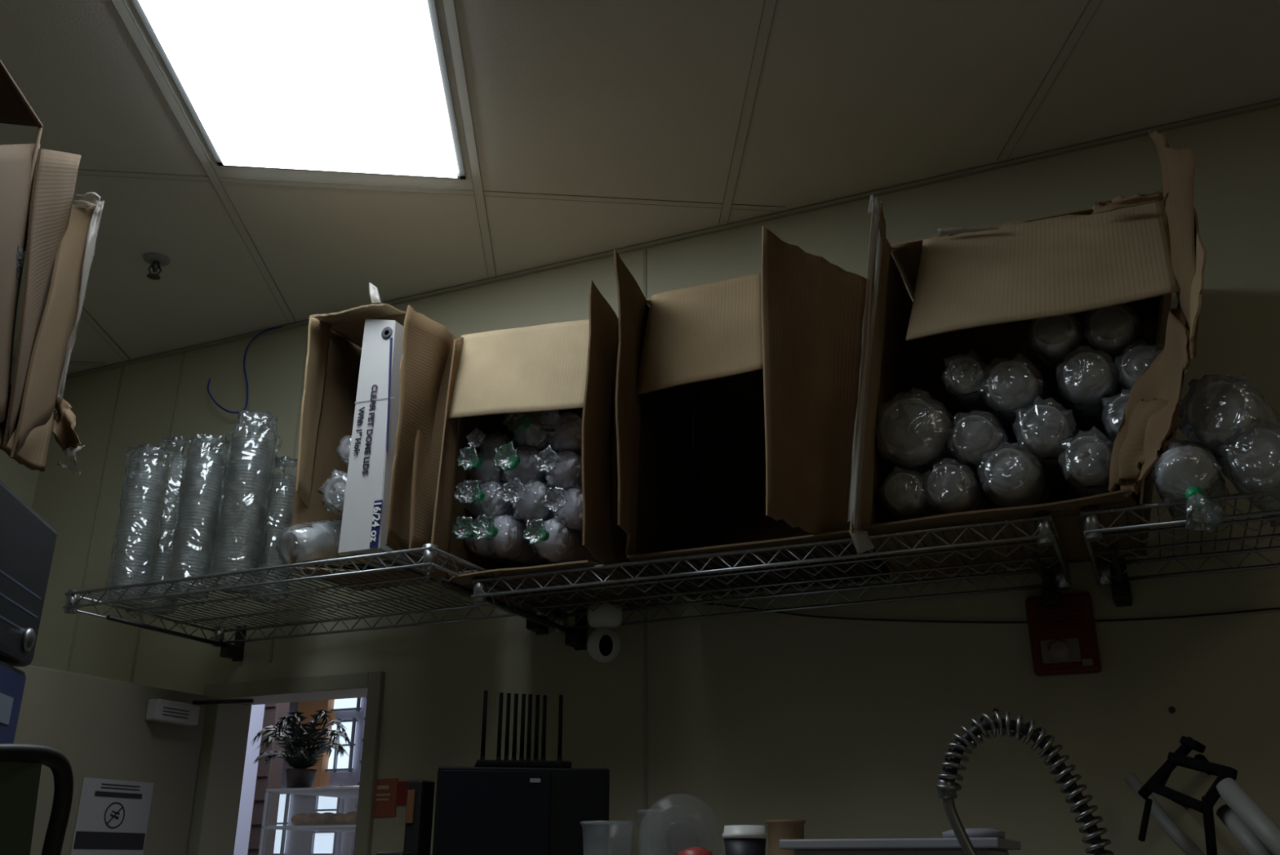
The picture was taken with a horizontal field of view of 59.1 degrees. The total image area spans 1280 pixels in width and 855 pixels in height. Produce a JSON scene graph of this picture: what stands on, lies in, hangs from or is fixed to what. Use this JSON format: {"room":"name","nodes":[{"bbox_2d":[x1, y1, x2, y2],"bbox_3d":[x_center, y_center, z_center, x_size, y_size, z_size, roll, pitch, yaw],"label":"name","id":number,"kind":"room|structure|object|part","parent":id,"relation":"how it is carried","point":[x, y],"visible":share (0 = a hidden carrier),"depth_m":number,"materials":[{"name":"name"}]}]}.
{"room":"commercial kitchen","nodes":[
{"label":"commercial kitchen","id":0,"kind":"room"},
{"bbox_2d":[0,358,39,507],"bbox_3d":[-3.048,0.548,1.412,0.100,3.200,4.700,-9,-23,22],"label":"wall","id":1,"kind":"structure","parent":0,"point":[20,479],"depth_m":3.78,"materials":[{"name":"beige paint"}]},
{"bbox_2d":[233,703,265,854],"bbox_3d":[-2.330,2.431,6.407,0.158,3.300,0.258,-9,-23,22],"label":"pillar","id":2,"kind":"structure","parent":0,"point":[249,780],"depth_m":6.52,"materials":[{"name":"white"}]},
{"bbox_2d":[247,702,289,854],"bbox_3d":[-1.982,2.227,5.880,0.088,3.300,0.108,-9,-23,22],"label":"pillar","id":3,"kind":"structure","parent":0,"point":[268,775],"depth_m":5.98,"materials":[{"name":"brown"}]},
{"bbox_2d":[291,698,335,786],"bbox_3d":[-2.432,2.107,8.492,0.281,1.188,0.099,-9,-23,22],"label":"wall","id":4,"kind":"structure","parent":0,"point":[322,778],"depth_m":8.39,"materials":[{"name":"brown paint"}]},
{"bbox_2d":[280,697,364,854],"bbox_3d":[-1.075,2.914,7.652,6.600,3.300,0.100,-9,-23,22],"label":"window","id":5,"kind":"structure","parent":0,"point":[297,842],"depth_m":8.27,"materials":[{"name":"grey"}]},
{"bbox_2d":[273,792,289,854],"bbox_3d":[-2.693,2.915,8.308,0.240,0.464,0.029,-9,-23,22],"label":"mullions","id":6,"kind":"object","parent":5,"relation":"attached to","point":[285,822],"visible":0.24,"depth_m":8.27,"materials":[{"name":"grey wood"}]},
{"bbox_2d":[273,793,290,853],"bbox_3d":[-2.685,2.922,8.326,0.200,0.424,0.010,-9,-23,22],"label":"pane","id":7,"kind":"object","parent":6,"relation":"attached to","point":[282,796],"visible":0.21,"depth_m":8.31,"materials":[{"name":"clear glass"}]},
{"bbox_2d":[307,784,342,854],"bbox_3d":[-2.265,2.836,8.135,0.244,0.489,0.029,-9,-23,22],"label":"mullions","id":8,"kind":"object","parent":5,"relation":"attached to","point":[315,809],"visible":0.48,"depth_m":8.12,"materials":[{"name":"grey wood"}]},
{"bbox_2d":[313,795,337,853],"bbox_3d":[-2.257,2.843,8.153,0.204,0.449,0.010,-9,-23,22],"label":"pane","id":9,"kind":"object","parent":8,"relation":"attached to","point":[323,842],"visible":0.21,"depth_m":8.12,"materials":[{"name":"clear glass"}]},
{"bbox_2d":[324,717,357,772],"bbox_3d":[-2.232,2.341,8.312,0.314,0.383,0.029,-9,-23,22],"label":"mullions","id":10,"kind":"object","parent":5,"relation":"attached to","point":[353,720],"visible":0.62,"depth_m":8.27,"materials":[{"name":"grey"}]},
{"bbox_2d":[328,721,356,768],"bbox_3d":[-2.224,2.348,8.329,0.274,0.343,0.010,-9,-23,22],"label":"pane","id":11,"kind":"object","parent":10,"relation":"attached to","point":[343,761],"visible":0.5,"depth_m":8.30,"materials":[{"name":"clear glass"}]},
{"bbox_2d":[331,697,361,711],"bbox_3d":[-2.232,2.048,8.426,0.363,0.153,0.029,-9,-23,22],"label":"mullions","id":12,"kind":"object","parent":5,"relation":"attached to","point":[357,708],"visible":0.41,"depth_m":8.36,"materials":[{"name":"grey"}]},
{"bbox_2d":[333,697,360,708],"bbox_3d":[-2.224,2.055,8.443,0.323,0.113,0.010,-9,-23,22],"label":"pane","id":13,"kind":"object","parent":12,"relation":"attached to","point":[346,702],"visible":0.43,"depth_m":8.42,"materials":[{"name":"clear glass"}]},
{"bbox_2d":[0,0,1279,374],"bbox_3d":[-0.095,-1.460,0.799,6.550,0.100,4.920,-9,-23,22],"label":"ceiling","id":14,"kind":"structure","parent":0,"point":[622,99],"depth_m":2.61,"materials":[{"name":"tile"}]},
{"bbox_2d":[142,252,170,279],"bbox_3d":[-1.368,-0.450,3.184,0.072,0.058,0.072,-9,-23,22],"label":"sprinkler","id":15,"kind":"object","parent":14,"relation":"attached to","point":[157,260],"visible":1,"depth_m":3.18,"materials":[{"name":"grey metal"}]},
{"bbox_2d":[137,0,457,177],"bbox_3d":[-0.705,-0.849,2.213,0.560,0.015,1.221,1,-21,-2],"label":"ceiling light","id":16,"kind":"object","parent":14,"relation":"in","point":[349,86],"visible":1,"depth_m":2.45,"materials":[{"name":"white plastic"}]},
{"bbox_2d":[131,0,466,179],"bbox_3d":[-0.705,-0.854,2.214,0.601,0.006,1.261,1,-21,-2],"label":"frame","id":17,"kind":"object","parent":14,"relation":"attached to","point":[431,3],"visible":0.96,"depth_m":2.49,"materials":[{"name":"grey metal"}]},
{"bbox_2d":[30,105,1279,854],"bbox_3d":[0.877,0.872,2.248,6.350,3.200,0.120,-9,-23,22],"label":"wall","id":18,"kind":"structure","parent":0,"point":[844,727],"depth_m":2.59,"materials":[{"name":"beige paint"}]},
{"bbox_2d":[13,664,207,854],"bbox_3d":[-1.377,1.599,2.542,0.043,2.036,0.675,-9,-23,22],"label":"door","id":19,"kind":"structure","parent":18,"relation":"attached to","point":[100,725],"depth_m":2.88,"materials":[{"name":"paint"}]},
{"bbox_2d":[71,777,154,854],"bbox_3d":[-1.325,1.047,2.818,0.006,0.320,0.223,-9,-23,22],"label":"door sign","id":20,"kind":"object","parent":19,"relation":"attached to","point":[113,816],"visible":1,"depth_m":2.84,"materials":[{"name":"grey paper"}]},
{"bbox_2d":[145,697,253,725],"bbox_3d":[-1.207,0.772,3.077,0.271,0.074,0.106,15,-26,-33],"label":"door closer","id":21,"kind":"object","parent":19,"relation":"attached to","point":[155,708],"depth_m":3.03,"materials":[{"name":"grey metal"}]},
{"bbox_2d":[162,706,189,718],"bbox_3d":[-1.243,0.764,3.022,0.001,0.021,0.090,-9,-23,22],"label":"label","id":22,"kind":"object","parent":21,"relation":"attached to","point":[163,707],"visible":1,"depth_m":3.02,"materials":[{"name":"black"}]},
{"bbox_3d":[-1.148,0.754,3.106,0.159,0.020,0.019,4,-22,-10],"label":"closer arm","id":23,"kind":"part","parent":21,"relation":"part of","materials":[{"name":"black plastic"}]},
{"bbox_2d":[206,326,282,413],"bbox_3d":[-1.227,-0.178,3.555,0.317,0.290,0.026,-6,-22,15],"label":"cable","id":24,"kind":"object","parent":18,"relation":"attached to","point":[271,329],"visible":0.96,"depth_m":3.56,"materials":[{"name":"blue plastic"}]},
{"bbox_2d":[186,671,385,854],"bbox_3d":[-0.934,1.683,2.790,0.612,2.080,0.148,-9,-23,22],"label":"trim","id":25,"kind":"structure","parent":18,"relation":"attached to","point":[220,769],"depth_m":3.12,"materials":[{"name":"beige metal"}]},
{"bbox_2d":[62,543,548,661],"bbox_3d":[-0.811,0.453,2.805,1.073,0.100,0.575,-9,-23,22],"label":"wire wall shelf","id":26,"kind":"object","parent":18,"relation":"attached to","point":[234,651],"visible":0.94,"depth_m":2.80,"materials":[{"name":"silver metal"}]},
{"bbox_2d":[321,557,387,565],"bbox_3d":[-0.636,0.296,2.505,0.162,0.004,0.050,-9,-23,22],"label":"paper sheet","id":27,"kind":"object","parent":26,"relation":"on","point":[368,558],"visible":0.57,"depth_m":2.51,"materials":[{"name":"white paper"}]},
{"bbox_2d":[288,282,458,591],"bbox_3d":[-0.623,0.011,2.698,0.369,0.673,0.342,-9,-23,22],"label":"cardboard box","id":28,"kind":"object","parent":26,"relation":"on","point":[332,366],"visible":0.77,"depth_m":2.65,"materials":[{"name":"beige cardboard"}]},
{"bbox_2d":[337,318,427,574],"bbox_3d":[-0.558,0.044,2.662,0.117,0.572,0.264,-9,-23,22],"label":"carton","id":29,"kind":"object","parent":28,"relation":"in","point":[372,447],"visible":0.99,"depth_m":2.54,"materials":[{"name":"white cardboard"}]},
{"bbox_2d":[66,248,648,854],"bbox_3d":[0.093,0.970,2.511,4.074,3.168,0.003,-9,-23,22],"label":"trim","id":30,"kind":"structure","parent":18,"relation":"attached to","point":[645,611],"depth_m":3.39,"materials":[{"name":"beige"}]},
{"bbox_2d":[373,777,408,817],"bbox_3d":[-0.635,0.940,2.868,0.114,0.093,0.004,-9,-23,22],"label":"notice","id":31,"kind":"object","parent":18,"relation":"attached to","point":[388,795],"visible":0.93,"depth_m":2.87,"materials":[{"name":"brown paper"}]},
{"bbox_2d":[432,765,609,854],"bbox_3d":[-0.253,0.840,2.381,0.356,0.224,0.176,4,-22,-9],"label":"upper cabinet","id":32,"kind":"object","parent":18,"relation":"attached to","point":[479,810],"visible":1,"depth_m":2.31,"materials":[{"name":"black metal"}]},
{"bbox_3d":[-0.296,0.804,2.296,0.224,0.202,0.005,4,-22,-9],"label":"panel","id":33,"kind":"part","parent":32,"relation":"part of","materials":[{"name":"black metal"}]},
{"bbox_2d":[474,689,571,767],"bbox_3d":[-0.254,0.657,2.455,0.199,0.168,0.130,4,-22,-9],"label":"rack","id":34,"kind":"object","parent":32,"relation":"on","point":[482,762],"visible":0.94,"depth_m":2.48,"materials":[{"name":"black"}]},
{"bbox_2d":[25,0,1102,365],"bbox_3d":[-0.099,-1.415,0.772,6.332,0.003,4.680,-9,-23,22],"label":"trim","id":35,"kind":"structure","parent":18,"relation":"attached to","point":[448,6],"depth_m":2.74,"materials":[{"name":"white paint"}]},
{"bbox_2d":[586,602,622,662],"bbox_3d":[-0.085,0.484,2.703,0.084,0.156,0.084,-9,-23,22],"label":"security camera","id":36,"kind":"object","parent":18,"relation":"attached to","point":[603,644],"visible":0.97,"depth_m":2.67,"materials":[{"name":"white plastic"}]},
{"bbox_2d":[66,98,1279,378],"bbox_3d":[0.850,-0.634,2.768,6.350,0.009,0.012,-9,-23,22],"label":"trim","id":37,"kind":"structure","parent":18,"relation":"attached to","point":[1274,103],"depth_m":2.97,"materials":[{"name":"beige metal"}]},
{"bbox_2d":[471,511,1071,650],"bbox_3d":[0.272,0.347,2.402,1.198,0.100,0.455,-9,-23,22],"label":"wire wall shelf","id":38,"kind":"object","parent":18,"relation":"attached to","point":[1055,576],"visible":0.98,"depth_m":2.37,"materials":[{"name":"silver metal"}]},
{"bbox_2d":[427,278,672,614],"bbox_3d":[-0.210,0.059,2.628,0.454,0.627,0.519,-9,-23,22],"label":"cardboard box","id":39,"kind":"object","parent":38,"relation":"on","point":[562,366],"visible":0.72,"depth_m":2.56,"materials":[{"name":"brown cardboard"}]},
{"bbox_2d":[451,408,613,568],"bbox_3d":[-0.234,0.148,2.674,0.338,0.389,0.283,-9,-23,22],"label":"cups","id":40,"kind":"object","parent":39,"relation":"in","point":[524,497],"visible":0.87,"depth_m":2.60,"materials":[{"name":"grey"}]},
{"bbox_2d":[613,226,889,597],"bbox_3d":[0.257,-0.027,2.426,0.549,0.644,0.536,-9,-23,22],"label":"cardboard box","id":41,"kind":"object","parent":38,"relation":"on","point":[762,370],"visible":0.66,"depth_m":2.39,"materials":[{"name":"brown cardboard"}]},
{"bbox_2d":[847,129,1206,577],"bbox_3d":[0.768,-0.105,2.220,0.673,0.750,0.544,-9,-23,22],"label":"cardboard box","id":42,"kind":"object","parent":38,"relation":"on","point":[979,289],"visible":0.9,"depth_m":2.14,"materials":[{"name":"beige cardboard"}]},
{"bbox_2d":[874,302,1181,520],"bbox_3d":[0.771,-0.006,2.240,0.576,0.394,0.311,-9,-23,22],"label":"plastic cup sleeves","id":43,"kind":"object","parent":42,"relation":"in","point":[944,463],"visible":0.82,"depth_m":2.16,"materials":[{"name":"white"}]},
{"bbox_2d":[622,603,1279,622],"bbox_3d":[0.683,0.383,2.450,1.588,0.139,0.004,-9,-23,22],"label":"cable","id":44,"kind":"object","parent":18,"relation":"attached to","point":[718,604],"visible":0.83,"depth_m":2.42,"materials":[{"name":"black plastic"}]},
{"bbox_2d":[1025,591,1102,675],"bbox_3d":[0.869,0.423,2.321,0.130,0.164,0.059,-9,-23,22],"label":"fire alarm strobe","id":45,"kind":"object","parent":18,"relation":"attached to","point":[1064,641],"visible":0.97,"depth_m":2.32,"materials":[{"name":"red plastic"}]},
{"bbox_2d":[1080,490,1279,606],"bbox_3d":[1.423,0.163,1.926,1.228,0.100,0.455,-9,-23,22],"label":"wire wall shelf","id":46,"kind":"object","parent":18,"relation":"attached to","point":[1113,571],"visible":0.99,"depth_m":2.11,"materials":[{"name":"silver metal"}]},
{"bbox_2d":[1149,371,1279,532],"bbox_3d":[1.044,0.074,1.946,0.303,0.285,0.420,-9,-23,22],"label":"bundle","id":47,"kind":"object","parent":46,"relation":"on","point":[1233,429],"visible":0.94,"depth_m":1.87,"materials":[{"name":"white"}]},
{"bbox_2d":[1124,735,1279,854],"bbox_3d":[0.967,0.668,1.950,0.215,0.258,0.447,-3,-21,7],"label":"holder","id":48,"kind":"object","parent":18,"relation":"attached to","point":[1253,828],"visible":1,"depth_m":1.88,"materials":[{"name":"black metal"}]},
{"bbox_3d":[0.979,0.672,2.023,0.171,0.212,0.316,-9,-23,22],"label":"clamp frame","id":49,"kind":"part","parent":48,"relation":"part of","materials":[{"name":"black metal"}]},
{"bbox_3d":[-0.095,1.617,-0.394,6.550,0.100,4.920,-9,-23,22],"label":"floor","id":50,"kind":"structure","parent":0,"visible":0},
{"bbox_2d":[0,480,73,854],"bbox_3d":[-1.080,1.018,1.139,0.893,2.125,0.750,4,-21,-9],"label":"machine","id":51,"kind":"object","parent":50,"relation":"on","point":[27,540],"visible":1,"depth_m":1.68,"materials":[{"name":"grey metal"}]},
{"bbox_3d":[-0.618,0.385,1.135,0.018,0.128,0.101,-9,-23,22],"label":"arched handle","id":52,"kind":"part","parent":51,"relation":"part of","materials":[{"name":"black plastic"}]},
{"bbox_2d":[0,59,104,475],"bbox_3d":[-1.109,-0.243,1.503,0.656,0.682,0.530,4,-21,-9],"label":"cardboard box","id":53,"kind":"object","parent":51,"relation":"on","point":[37,184],"visible":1,"depth_m":1.68,"materials":[{"name":"beige cardboard"}]},
{"bbox_3d":[-0.878,-0.210,1.524,0.094,0.635,0.343,8,-22,-19],"label":"panel","id":54,"kind":"part","parent":53,"relation":"part of","materials":[{"name":"brown cardboard"}]},
{"bbox_2d":[15,244,25,284],"bbox_3d":[-0.897,-0.222,1.622,0.001,0.096,0.019,-5,-34,-4],"label":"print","id":55,"kind":"object","parent":53,"relation":"attached to","point":[20,251],"depth_m":1.64},
{"bbox_3d":[1.088,1.568,0.834,2.100,0.880,0.540,-9,-23,22],"label":"countertop","id":56,"kind":"structure","parent":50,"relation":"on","visible":0},
{"bbox_2d":[934,710,1114,854],"bbox_3d":[0.586,0.881,1.591,0.261,0.945,0.090,-9,-23,22],"label":"faucet","id":57,"kind":"object","parent":56,"relation":"on","point":[946,785],"visible":1,"depth_m":1.72,"materials":[{"name":"silver metal"}]},
{"bbox_3d":[-0.291,1.685,2.083,0.640,1.565,0.530,-9,-23,22],"label":"storage cabinet","id":58,"kind":"object","parent":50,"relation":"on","visible":0},
{"bbox_2d":[376,779,435,854],"bbox_3d":[-0.479,0.823,2.302,0.066,0.199,0.100,-9,-23,22],"label":"card terminal","id":59,"kind":"object","parent":58,"relation":"on","point":[420,793],"visible":1,"depth_m":2.31,"materials":[{"name":"black plastic"}]},
{"bbox_3d":[0.409,1.577,1.781,0.860,1.548,0.510,-9,-23,22],"label":"storage cabinet","id":60,"kind":"object","parent":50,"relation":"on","visible":0},
{"bbox_2d":[679,846,712,854],"bbox_3d":[0.100,0.795,2.025,0.063,0.080,0.063,-9,-23,22],"label":"squeeze bottle","id":61,"kind":"object","parent":60,"relation":"on","point":[693,850],"visible":1,"depth_m":2.02,"materials":[{"name":"red plastic"}]},
{"bbox_2d":[721,824,767,854],"bbox_3d":[0.189,0.772,2.016,0.082,0.116,0.082,-9,-23,22],"label":"coffee cup","id":62,"kind":"object","parent":60,"relation":"on","point":[739,839],"visible":1,"depth_m":2.00,"materials":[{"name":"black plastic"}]},
{"bbox_2d":[765,818,805,854],"bbox_3d":[0.299,0.872,2.300,0.082,0.136,0.082,-9,-23,22],"label":"cup","id":63,"kind":"object","parent":60,"relation":"on","point":[777,828],"visible":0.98,"depth_m":2.29,"materials":[{"name":"beige paper"}]},
{"bbox_2d":[778,827,1021,854],"bbox_3d":[0.470,0.771,2.000,0.370,0.107,0.300,-9,-23,22],"label":"storage bin","id":64,"kind":"object","parent":60,"relation":"on","point":[985,841],"visible":0.91,"depth_m":1.88,"materials":[{"name":"grey plastic"}]},
{"bbox_3d":[-1.983,3.759,5.127,6.600,0.100,4.380,-9,-23,22],"label":"floor","id":65,"kind":"structure","parent":0,"visible":0},
{"bbox_2d":[258,785,359,854],"bbox_3d":[-1.086,2.250,3.955,0.501,1.865,0.490,-9,-23,22],"label":"display case","id":66,"kind":"object","parent":65,"relation":"on","point":[340,822],"visible":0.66,"depth_m":4.15,"materials":[{"name":"white wood"}]},
{"bbox_2d":[250,709,352,787],"bbox_3d":[-1.306,1.248,4.354,0.390,0.294,0.378,7,-22,-17],"label":"potted palm","id":67,"kind":"object","parent":66,"relation":"on","point":[304,756],"visible":1,"depth_m":4.34,"materials":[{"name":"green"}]},
{"bbox_2d":[285,768,316,787],"bbox_3d":[-1.307,1.357,4.342,0.115,0.080,0.115,-9,-23,22],"label":"pot","id":68,"kind":"object","parent":67,"relation":"attached to","point":[295,777],"depth_m":4.30,"materials":[{"name":"grey ceramic"}]},
{"bbox_2d":[351,697,366,854],"bbox_3d":[-1.539,2.384,6.284,0.147,3.300,0.058,-9,-23,22],"label":"window shutter","id":69,"kind":"object","parent":65,"relation":"on","point":[365,699],"visible":0.14,"depth_m":6.47,"materials":[{"name":"grey"}]}
]}

